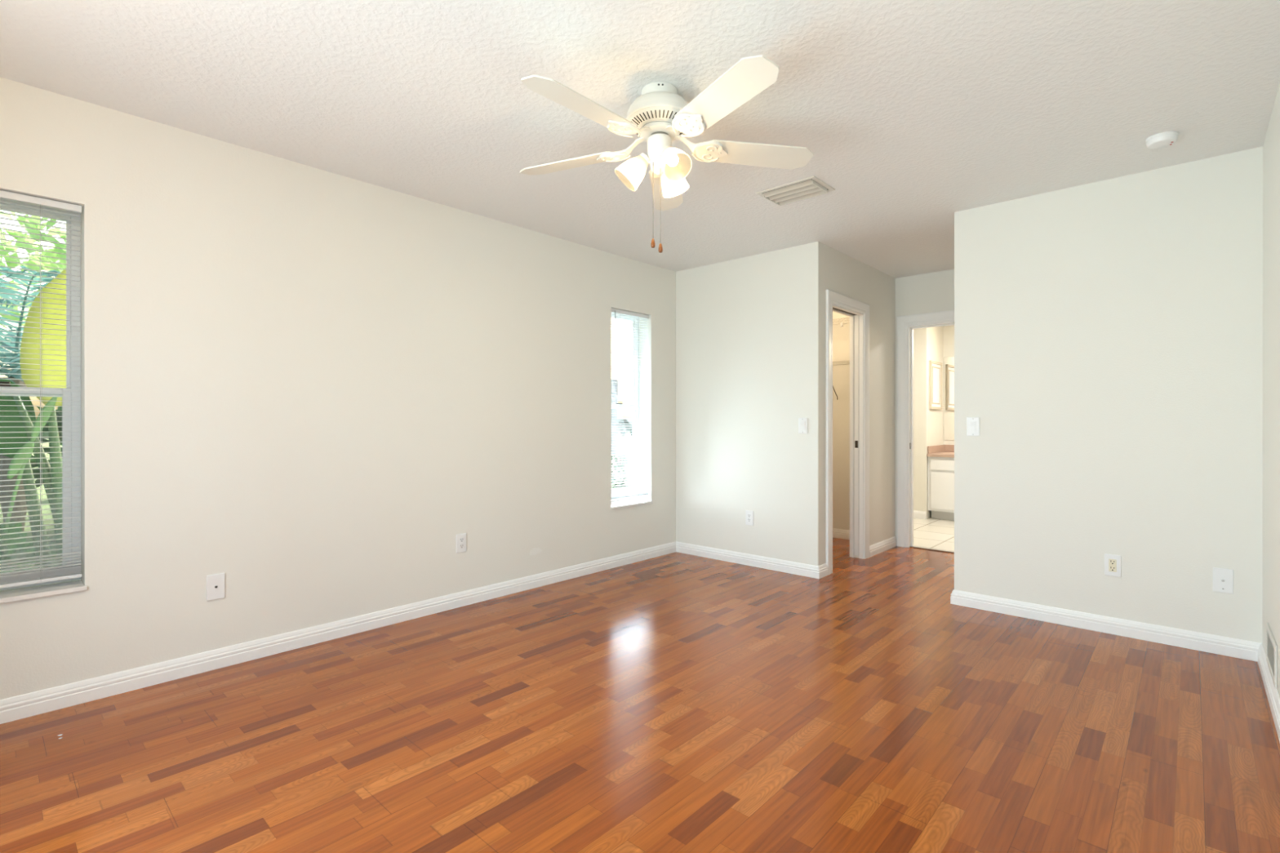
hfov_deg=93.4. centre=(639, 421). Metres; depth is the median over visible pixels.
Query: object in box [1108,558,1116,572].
receptacle
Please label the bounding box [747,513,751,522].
receptacle
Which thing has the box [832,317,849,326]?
wire shelf
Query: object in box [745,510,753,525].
wall outlet
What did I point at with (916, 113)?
ceiling
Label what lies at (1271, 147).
wall
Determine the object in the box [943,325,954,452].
wall
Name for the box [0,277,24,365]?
palm
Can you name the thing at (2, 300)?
palm
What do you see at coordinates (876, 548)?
baseboard
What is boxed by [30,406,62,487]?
shrub
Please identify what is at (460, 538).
wall outlet
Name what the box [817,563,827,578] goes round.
baseboard
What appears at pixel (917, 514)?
baseboard
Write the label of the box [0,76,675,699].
wall
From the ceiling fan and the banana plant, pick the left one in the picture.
the banana plant
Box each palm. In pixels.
[0,266,61,591]
[0,271,57,310]
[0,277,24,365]
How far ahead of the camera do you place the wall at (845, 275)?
5.22 m
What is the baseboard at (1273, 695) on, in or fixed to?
attached to the wall at (1271, 147)
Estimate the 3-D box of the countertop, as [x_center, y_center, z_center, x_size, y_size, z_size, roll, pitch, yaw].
[4.144,0.392,6.655,1.658,0.034,0.636,0,0,42]
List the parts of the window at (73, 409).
sash, sash, sill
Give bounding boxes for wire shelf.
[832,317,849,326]
[832,360,849,399]
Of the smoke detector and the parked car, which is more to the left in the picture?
the parked car
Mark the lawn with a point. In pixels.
(46, 445)
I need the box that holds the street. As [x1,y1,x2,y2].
[618,434,631,436]
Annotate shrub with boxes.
[0,520,57,590]
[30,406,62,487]
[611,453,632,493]
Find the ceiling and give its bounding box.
[0,0,1279,278]
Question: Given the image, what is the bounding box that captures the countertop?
[927,451,954,457]
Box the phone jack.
[206,573,225,600]
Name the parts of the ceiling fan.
blade, blade, blade arm, blade arm, lamp shade, blade arm, blade, bulb, lamp shade, lamp shade, blade arm, blade arm, blade, blade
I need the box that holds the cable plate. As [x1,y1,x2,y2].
[1213,567,1233,594]
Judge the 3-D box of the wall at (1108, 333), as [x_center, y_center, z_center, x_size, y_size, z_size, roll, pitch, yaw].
[1.663,-0.083,4.098,3.571,2.440,0.126,0,0,42]
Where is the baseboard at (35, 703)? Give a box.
[0,541,675,724]
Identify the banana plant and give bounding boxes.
[0,270,79,585]
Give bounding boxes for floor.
[0,517,1279,852]
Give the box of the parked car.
[618,418,632,435]
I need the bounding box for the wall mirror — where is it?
[943,356,954,439]
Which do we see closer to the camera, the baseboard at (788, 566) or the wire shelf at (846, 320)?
the baseboard at (788, 566)
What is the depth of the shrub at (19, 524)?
3.73 m
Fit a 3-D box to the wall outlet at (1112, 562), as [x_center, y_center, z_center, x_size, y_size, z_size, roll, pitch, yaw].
[2.533,0.772,3.234,0.070,0.115,0.008,0,0,42]
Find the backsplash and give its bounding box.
[927,444,954,453]
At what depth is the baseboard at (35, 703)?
2.94 m
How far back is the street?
51.43 m
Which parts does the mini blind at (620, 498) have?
ladder cord, rail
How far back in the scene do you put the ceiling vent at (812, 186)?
3.38 m
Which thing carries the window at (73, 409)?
in the wall at (301, 384)
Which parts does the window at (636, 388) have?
sash, sash, frame, sill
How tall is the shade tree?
6.130 m
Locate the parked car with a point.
(626, 424)
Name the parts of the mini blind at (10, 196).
ladder cord, rail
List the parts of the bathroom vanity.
drawer, cabinet door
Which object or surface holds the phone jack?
attached to the wall at (301, 384)
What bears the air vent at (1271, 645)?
in the wall at (1271, 147)
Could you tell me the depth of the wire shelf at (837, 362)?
5.61 m
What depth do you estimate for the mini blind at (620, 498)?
4.86 m
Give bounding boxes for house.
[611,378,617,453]
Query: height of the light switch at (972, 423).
0.115 m
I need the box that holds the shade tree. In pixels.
[0,210,66,345]
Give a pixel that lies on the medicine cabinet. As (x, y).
(935, 367)
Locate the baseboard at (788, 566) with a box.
[675,541,818,578]
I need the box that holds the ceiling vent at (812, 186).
[755,176,835,205]
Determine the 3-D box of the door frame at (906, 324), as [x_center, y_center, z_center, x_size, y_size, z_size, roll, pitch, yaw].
[2.712,0.092,5.236,0.898,2.089,0.145,0,0,42]
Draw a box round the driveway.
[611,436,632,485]
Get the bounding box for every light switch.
[798,417,807,433]
[966,417,979,435]
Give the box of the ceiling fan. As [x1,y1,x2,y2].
[520,55,813,253]
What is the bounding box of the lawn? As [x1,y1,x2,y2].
[0,431,632,568]
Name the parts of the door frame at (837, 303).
latch plate, panel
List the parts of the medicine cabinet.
moulding, door panel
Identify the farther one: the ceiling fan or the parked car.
the parked car
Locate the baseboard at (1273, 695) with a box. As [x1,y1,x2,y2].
[1257,643,1279,742]
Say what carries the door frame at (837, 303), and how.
in the wall at (845, 275)
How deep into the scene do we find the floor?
2.18 m
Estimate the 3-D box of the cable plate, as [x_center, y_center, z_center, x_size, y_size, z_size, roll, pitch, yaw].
[2.844,0.778,2.944,0.073,0.118,0.016,0,0,42]
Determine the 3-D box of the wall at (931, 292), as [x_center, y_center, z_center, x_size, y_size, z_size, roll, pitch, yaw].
[2.708,-0.084,5.240,3.571,2.440,0.110,0,0,42]
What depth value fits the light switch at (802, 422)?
4.45 m
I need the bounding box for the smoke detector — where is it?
[1145,130,1178,149]
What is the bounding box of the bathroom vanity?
[927,444,954,520]
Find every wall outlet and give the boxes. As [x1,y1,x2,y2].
[456,533,466,553]
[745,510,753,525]
[1104,553,1120,577]
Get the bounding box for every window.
[0,198,87,603]
[610,312,653,509]
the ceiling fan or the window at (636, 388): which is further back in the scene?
the window at (636, 388)
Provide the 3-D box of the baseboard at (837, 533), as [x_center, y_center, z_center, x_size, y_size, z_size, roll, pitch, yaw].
[1.795,1.092,5.989,1.214,0.087,0.016,0,0,42]
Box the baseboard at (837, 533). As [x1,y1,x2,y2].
[832,528,849,539]
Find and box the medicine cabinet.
[928,360,942,409]
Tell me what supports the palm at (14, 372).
on the planting bed
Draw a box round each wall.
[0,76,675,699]
[675,146,1262,662]
[824,244,895,563]
[832,269,954,538]
[913,326,943,519]
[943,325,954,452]
[1262,82,1279,697]
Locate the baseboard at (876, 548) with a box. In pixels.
[869,536,896,557]
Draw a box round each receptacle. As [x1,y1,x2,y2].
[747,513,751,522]
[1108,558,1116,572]
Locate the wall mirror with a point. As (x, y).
(948, 362)
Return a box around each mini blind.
[0,190,82,588]
[611,308,648,502]
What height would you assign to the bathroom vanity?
0.844 m
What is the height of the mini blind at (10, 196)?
1.517 m
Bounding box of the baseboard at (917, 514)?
[913,510,926,519]
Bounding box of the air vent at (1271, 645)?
[1266,622,1277,688]

